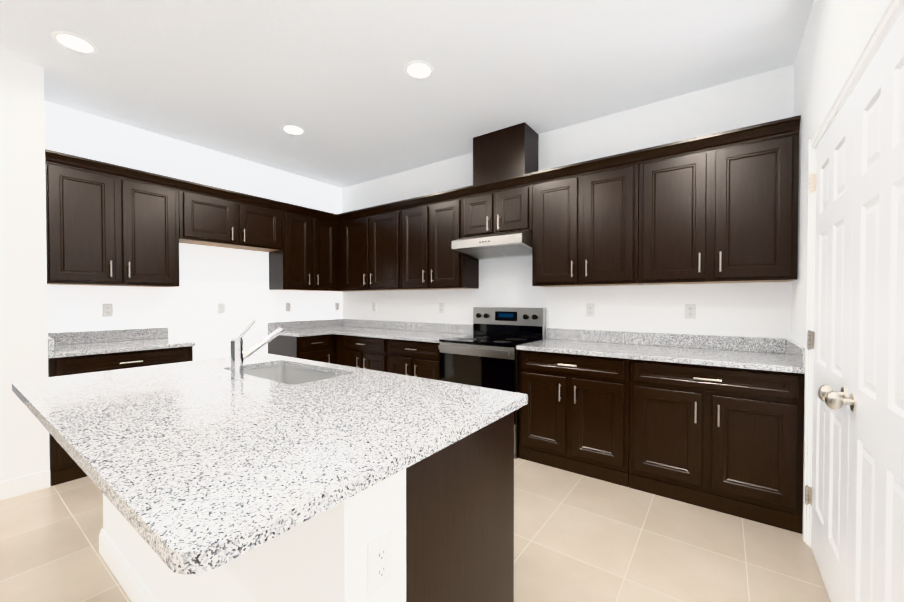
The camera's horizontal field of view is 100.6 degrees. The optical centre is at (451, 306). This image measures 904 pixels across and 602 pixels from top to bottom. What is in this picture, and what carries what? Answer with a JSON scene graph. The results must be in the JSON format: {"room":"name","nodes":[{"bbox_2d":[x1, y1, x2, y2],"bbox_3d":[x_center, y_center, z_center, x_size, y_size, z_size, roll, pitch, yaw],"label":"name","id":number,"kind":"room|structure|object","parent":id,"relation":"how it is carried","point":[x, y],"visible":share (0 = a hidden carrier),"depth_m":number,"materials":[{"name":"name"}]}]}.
{"room":"kitchen","nodes":[
{"label":"kitchen","id":0,"kind":"room"},
{"bbox_2d":[0,53,49,481],"bbox_3d":[-4.118,-0.198,3.397,3.200,2.840,0.225,1,1,36],"label":"wall","id":1,"kind":"structure","parent":0,"point":[24,443],"depth_m":2.46,"materials":[{"name":"white paint"}]},
{"bbox_2d":[0,470,49,500],"bbox_3d":[-2.925,1.191,1.568,7.300,0.115,6.355,1,1,36],"label":"baseboard","id":2,"kind":"structure","parent":1,"relation":"attached to","point":[14,487],"depth_m":2.47,"materials":[{"name":"white wood"}]},
{"bbox_2d":[44,101,341,360],"bbox_3d":[-2.438,-0.208,4.117,0.120,2.840,2.910,1,1,36],"label":"wall","id":3,"kind":"structure","parent":0,"point":[236,281],"depth_m":3.80,"materials":[{"name":"white paint"}]},
{"bbox_2d":[45,149,120,285],"bbox_3d":[-2.975,-0.655,2.985,0.324,0.966,0.424,1,1,36],"label":"upper cabinet","id":4,"kind":"object","parent":3,"relation":"attached to","point":[83,195],"depth_m":2.90,"materials":[{"name":"brown wood"}]},
{"bbox_2d":[102,303,112,316],"bbox_3d":[-2.985,0.035,3.251,0.009,0.115,0.070,1,1,36],"label":"electrical outlet","id":5,"kind":"object","parent":3,"relation":"attached to","point":[107,309],"visible":1,"depth_m":3.25,"materials":[{"name":"white plastic"}]},
{"bbox_2d":[121,166,180,286],"bbox_3d":[-2.727,-0.660,3.329,0.324,0.966,0.424,1,1,36],"label":"upper cabinet","id":6,"kind":"object","parent":3,"relation":"attached to","point":[150,202],"depth_m":3.23,"materials":[{"name":"brown wood"}]},
{"bbox_2d":[181,179,240,246],"bbox_3d":[-2.455,-0.885,3.701,0.324,0.526,0.493,1,1,36],"label":"upper cabinet","id":7,"kind":"object","parent":3,"relation":"attached to","point":[210,215],"depth_m":3.62,"materials":[{"name":"brown wood"}]},
{"bbox_2d":[218,303,224,313],"bbox_3d":[-2.453,0.024,3.989,0.009,0.115,0.070,1,1,36],"label":"electrical outlet","id":8,"kind":"object","parent":3,"relation":"attached to","point":[221,308],"visible":1,"depth_m":3.99,"materials":[{"name":"white plastic"}]},
{"bbox_2d":[225,193,284,251],"bbox_3d":[-2.167,-0.891,4.101,0.324,0.526,0.492,1,1,36],"label":"upper cabinet","id":9,"kind":"object","parent":3,"relation":"attached to","point":[262,219],"depth_m":4.03,"materials":[{"name":"brown wood"}]},
{"bbox_2d":[285,303,290,311],"bbox_3d":[-2.010,0.015,4.601,0.009,0.115,0.070,1,1,36],"label":"electrical outlet","id":10,"kind":"object","parent":3,"relation":"attached to","point":[287,307],"visible":1,"depth_m":4.60,"materials":[{"name":"white plastic"}]},
{"bbox_2d":[269,203,312,290],"bbox_3d":[-1.914,-0.676,4.453,0.324,0.966,0.360,1,1,36],"label":"upper cabinet","id":11,"kind":"object","parent":3,"relation":"attached to","point":[291,268],"depth_m":4.35,"materials":[{"name":"brown wood"}]},
{"bbox_2d":[313,209,336,290],"bbox_3d":[-1.712,-0.680,4.733,0.324,0.966,0.331,1,1,36],"label":"upper cabinet","id":12,"kind":"object","parent":3,"relation":"attached to","point":[324,223],"depth_m":4.66,"materials":[{"name":"brown wood"}]},
{"bbox_2d":[335,302,338,310],"bbox_3d":[-1.586,0.007,5.189,0.009,0.115,0.070,1,1,36],"label":"electrical outlet","id":13,"kind":"object","parent":3,"relation":"attached to","point":[336,306],"visible":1,"depth_m":5.18,"materials":[{"name":"white plastic"}]},
{"bbox_2d":[0,0,813,187],"bbox_3d":[-2.736,-1.625,1.789,7.540,0.060,7.240,1,1,36],"label":"ceiling","id":14,"kind":"structure","parent":0,"point":[247,80],"depth_m":2.49,"materials":[{"name":"white paint"}]},
{"bbox_2d":[51,31,97,53],"bbox_3d":[-2.293,-1.598,2.283,0.200,0.006,0.200,1,1,36],"label":"recessed light","id":15,"kind":"object","parent":14,"relation":"in","point":[76,43],"visible":1,"depth_m":2.27,"materials":[{"name":"white plastic"}]},
{"bbox_2d":[281,125,304,134],"bbox_3d":[-1.455,-1.615,3.442,0.200,0.006,0.200,1,1,36],"label":"recessed light","id":16,"kind":"object","parent":14,"relation":"in","point":[293,129],"visible":1,"depth_m":3.43,"materials":[{"name":"white plastic"}]},
{"bbox_2d":[404,61,433,78],"bbox_3d":[-0.223,-1.602,2.552,0.200,0.006,0.200,1,1,36],"label":"recessed light","id":17,"kind":"object","parent":14,"relation":"in","point":[418,69],"visible":1,"depth_m":2.54,"materials":[{"name":"white plastic"}]},
{"bbox_2d":[0,458,829,601],"bbox_3d":[-2.736,1.275,1.830,7.540,0.060,7.240,1,1,36],"label":"floor","id":18,"kind":"structure","parent":0,"point":[579,538],"depth_m":1.92,"materials":[{"name":"tile"}]},
{"bbox_2d":[48,346,192,485],"bbox_3d":[-2.721,0.787,3.075,0.654,0.880,0.855,1,1,36],"label":"base cabinet","id":19,"kind":"object","parent":18,"relation":"on","point":[64,467],"visible":0.25,"depth_m":2.70,"materials":[{"name":"brown wood"}]},
{"bbox_2d":[48,327,195,357],"bbox_3d":[-2.721,0.278,3.068,0.653,0.134,0.863,1,1,36],"label":"countertop","id":20,"kind":"structure","parent":19,"relation":"on","point":[70,344],"depth_m":3.09,"materials":[{"name":"stone"}]},
{"bbox_2d":[99,468,405,601],"bbox_3d":[-0.942,0.811,1.404,1.928,0.881,0.199,1,1,36],"label":"island base","id":21,"kind":"object","parent":18,"relation":"on","point":[321,557],"depth_m":0.91,"materials":[{"name":"white paint"}]},
{"bbox_2d":[367,529,391,596],"bbox_3d":[-0.162,0.579,0.849,0.009,0.115,0.070,1,1,36],"label":"outlet","id":22,"kind":"object","parent":21,"relation":"attached to","point":[379,557],"visible":1,"depth_m":0.84,"materials":[{"name":"white plastic"}]},
{"bbox_2d":[268,334,336,363],"bbox_3d":[-1.585,0.765,4.648,0.654,0.880,1.068,1,1,36],"label":"base cabinet","id":23,"kind":"object","parent":18,"relation":"on","point":[321,348],"visible":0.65,"depth_m":4.23,"materials":[{"name":"brown wood"}]},
{"bbox_2d":[336,335,439,379],"bbox_3d":[-0.561,0.771,4.164,1.566,0.880,0.654,1,1,36],"label":"base cabinet","id":24,"kind":"object","parent":18,"relation":"on","point":[414,358],"visible":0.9,"depth_m":3.85,"materials":[{"name":"brown wood"}]},
{"bbox_2d":[267,319,472,342],"bbox_3d":[-0.950,0.262,4.179,2.224,0.134,1.073,1,1,36],"label":"countertop","id":25,"kind":"structure","parent":24,"relation":"on","point":[420,332],"depth_m":4.35,"materials":[{"name":"stone"}]},
{"bbox_2d":[406,411,513,601],"bbox_3d":[-0.243,0.811,1.398,0.760,0.880,0.606,1,1,36],"label":"base cabinet","id":26,"kind":"object","parent":18,"relation":"on","point":[460,520],"visible":0.29,"depth_m":1.11,"materials":[{"name":"brown wood"}]},
{"bbox_2d":[12,353,527,574],"bbox_3d":[-0.828,0.351,1.543,1.955,0.032,1.130,1,1,36],"label":"countertop","id":27,"kind":"structure","parent":26,"relation":"on","point":[194,467],"depth_m":0.99,"materials":[{"name":"stone"}]},
{"bbox_2d":[229,320,283,379],"bbox_3d":[-0.928,0.197,1.790,0.062,0.267,0.250,1,1,36],"label":"island faucet","id":28,"kind":"object","parent":27,"relation":"on","point":[238,356],"visible":1,"depth_m":1.71,"materials":[{"name":"silver metal"}]},
{"bbox_2d":[244,366,337,383],"bbox_3d":[-0.850,0.463,1.928,0.748,0.201,0.403,1,1,36],"label":"island sink","id":29,"kind":"object","parent":27,"relation":"in","point":[287,375],"visible":0.04,"depth_m":2.18,"materials":[{"name":"grey metal"}]},
{"bbox_2d":[438,307,545,458],"bbox_3d":[0.364,0.619,3.444,0.759,1.205,0.690,1,1,36],"label":"electric range","id":30,"kind":"object","parent":18,"relation":"on","point":[486,354],"visible":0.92,"depth_m":3.31,"materials":[{"name":"silver metal"}]},
{"bbox_2d":[518,350,804,533],"bbox_3d":[1.387,0.792,2.757,1.693,0.880,0.654,1,1,36],"label":"base cabinet","id":31,"kind":"object","parent":18,"relation":"on","point":[728,440],"visible":0.98,"depth_m":2.38,"materials":[{"name":"brown wood"}]},
{"bbox_2d":[516,328,804,373],"bbox_3d":[1.388,0.283,2.750,1.695,0.134,0.653,1,1,36],"label":"countertop","id":32,"kind":"structure","parent":31,"relation":"on","point":[773,354],"depth_m":2.68,"materials":[{"name":"stone"}]},
{"bbox_2d":[342,65,793,338],"bbox_3d":[0.403,-0.205,3.934,4.940,2.840,0.120,1,1,36],"label":"wall","id":33,"kind":"structure","parent":0,"point":[759,309],"depth_m":3.14,"materials":[{"name":"white paint"}]},
{"bbox_2d":[337,208,368,290],"bbox_3d":[-1.128,-0.680,4.756,0.587,0.966,0.324,1,1,36],"label":"upper cabinet","id":34,"kind":"object","parent":33,"relation":"attached to","point":[352,226],"depth_m":4.63,"materials":[{"name":"brown wood"}]},
{"bbox_2d":[372,303,375,310],"bbox_3d":[-1.014,0.011,4.880,0.070,0.115,0.009,1,1,36],"label":"outlet","id":35,"kind":"object","parent":33,"relation":"attached to","point":[373,306],"visible":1,"depth_m":4.88,"materials":[{"name":"white plastic"}]},
{"bbox_2d":[369,201,400,290],"bbox_3d":[-0.685,-0.676,4.436,0.506,0.966,0.324,1,1,36],"label":"upper cabinet","id":36,"kind":"object","parent":33,"relation":"attached to","point":[385,219],"depth_m":4.31,"materials":[{"name":"brown wood"}]},
{"bbox_2d":[401,195,428,289],"bbox_3d":[-0.313,-0.672,4.168,0.412,0.966,0.324,1,1,36],"label":"upper cabinet","id":37,"kind":"object","parent":33,"relation":"attached to","point":[415,211],"depth_m":4.04,"materials":[{"name":"brown wood"}]},
{"bbox_2d":[439,303,443,312],"bbox_3d":[-0.122,0.020,4.236,0.070,0.115,0.009,1,1,36],"label":"outlet","id":38,"kind":"object","parent":33,"relation":"attached to","point":[441,307],"visible":1,"depth_m":4.23,"materials":[{"name":"white plastic"}]},
{"bbox_2d":[429,188,478,289],"bbox_3d":[0.020,-0.669,3.927,0.410,0.966,0.324,1,1,36],"label":"upper cabinet","id":39,"kind":"object","parent":33,"relation":"attached to","point":[449,268],"depth_m":3.81,"materials":[{"name":"brown wood"}]},
{"bbox_2d":[461,181,492,237],"bbox_3d":[0.337,-0.908,3.694,0.363,0.481,0.324,1,1,36],"label":"upper cabinet","id":40,"kind":"object","parent":33,"relation":"attached to","point":[476,200],"depth_m":3.57,"materials":[{"name":"brown wood"}]},
{"bbox_2d":[452,230,531,259],"bbox_3d":[0.432,-0.571,3.522,0.721,0.183,0.498,1,1,36],"label":"under-cabinet range hood","id":41,"kind":"object","parent":40,"relation":"attached to","point":[507,245],"visible":0.94,"depth_m":3.38,"materials":[{"name":"silver metal"}]},
{"bbox_2d":[473,122,538,184],"bbox_3d":[0.509,-1.383,3.577,0.540,0.472,0.303,1,1,36],"label":"duct","id":42,"kind":"object","parent":33,"relation":"attached to","point":[510,151],"visible":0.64,"depth_m":3.43,"materials":[{"name":"brown wood"}]},
{"bbox_2d":[493,172,532,233],"bbox_3d":[0.631,-0.905,3.482,0.362,0.481,0.324,1,1,36],"label":"upper cabinet","id":43,"kind":"object","parent":33,"relation":"attached to","point":[512,196],"depth_m":3.35,"materials":[{"name":"brown wood"}]},
{"bbox_2d":[532,163,580,286],"bbox_3d":[0.951,-0.659,3.255,0.417,0.966,0.324,1,1,36],"label":"upper cabinet","id":44,"kind":"object","parent":33,"relation":"attached to","point":[556,233],"depth_m":3.12,"materials":[{"name":"brown wood"}]},
{"bbox_2d":[586,303,594,316],"bbox_3d":[1.207,0.034,3.276,0.070,0.115,0.009,1,1,36],"label":"outlet","id":45,"kind":"object","parent":33,"relation":"attached to","point":[590,309],"visible":1,"depth_m":3.27,"materials":[{"name":"white plastic"}]},
{"bbox_2d":[581,149,640,285],"bbox_3d":[1.290,-0.655,3.009,0.421,0.966,0.324,1,1,36],"label":"upper cabinet","id":46,"kind":"object","parent":33,"relation":"attached to","point":[610,185],"depth_m":2.87,"materials":[{"name":"brown wood"}]},
{"bbox_2d":[641,134,712,284],"bbox_3d":[1.639,-0.652,2.758,0.438,0.966,0.324,1,1,36],"label":"upper cabinet","id":47,"kind":"object","parent":33,"relation":"attached to","point":[677,177],"depth_m":2.62,"materials":[{"name":"brown wood"}]},
{"bbox_2d":[685,304,695,318],"bbox_3d":[1.807,0.040,2.842,0.070,0.115,0.009,1,1,36],"label":"outlet","id":48,"kind":"object","parent":33,"relation":"attached to","point":[690,311],"visible":1,"depth_m":2.84,"materials":[{"name":"white plastic"}]},
{"bbox_2d":[713,115,800,282],"bbox_3d":[1.993,-0.648,2.502,0.436,0.966,0.324,1,1,36],"label":"upper cabinet","id":49,"kind":"object","parent":33,"relation":"attached to","point":[720,207],"depth_m":2.37,"materials":[{"name":"brown wood"}]},
{"bbox_2d":[791,0,882,544],"bbox_3d":[0.272,-0.144,-0.362,0.120,2.840,7.000,1,1,36],"label":"wall","id":50,"kind":"structure","parent":0,"point":[835,31],"depth_m":1.92,"materials":[{"name":"white paint"}]},
{"bbox_2d":[805,90,853,601],"bbox_3d":[1.631,0.227,1.654,0.109,2.018,0.688,1,1,36],"label":"pantry door","id":51,"kind":"structure","parent":50,"relation":"in","point":[828,338],"depth_m":1.59,"materials":[{"name":"white wood"}]},
{"bbox_2d":[802,0,903,547],"bbox_3d":[1.482,0.197,1.335,0.130,2.111,1.542,1,1,36],"label":"door frame","id":52,"kind":"structure","parent":50,"relation":"attached to","point":[887,15],"depth_m":1.90,"materials":[{"name":"white wood"}]},
{"bbox_2d":[825,10,903,601],"bbox_3d":[1.226,0.234,1.093,0.109,2.018,0.688,1,1,36],"label":"pantry door","id":53,"kind":"structure","parent":50,"relation":"in","point":[875,534],"depth_m":1.12,"materials":[{"name":"painted wood"},{"name":"brushed nickel"}]}
]}

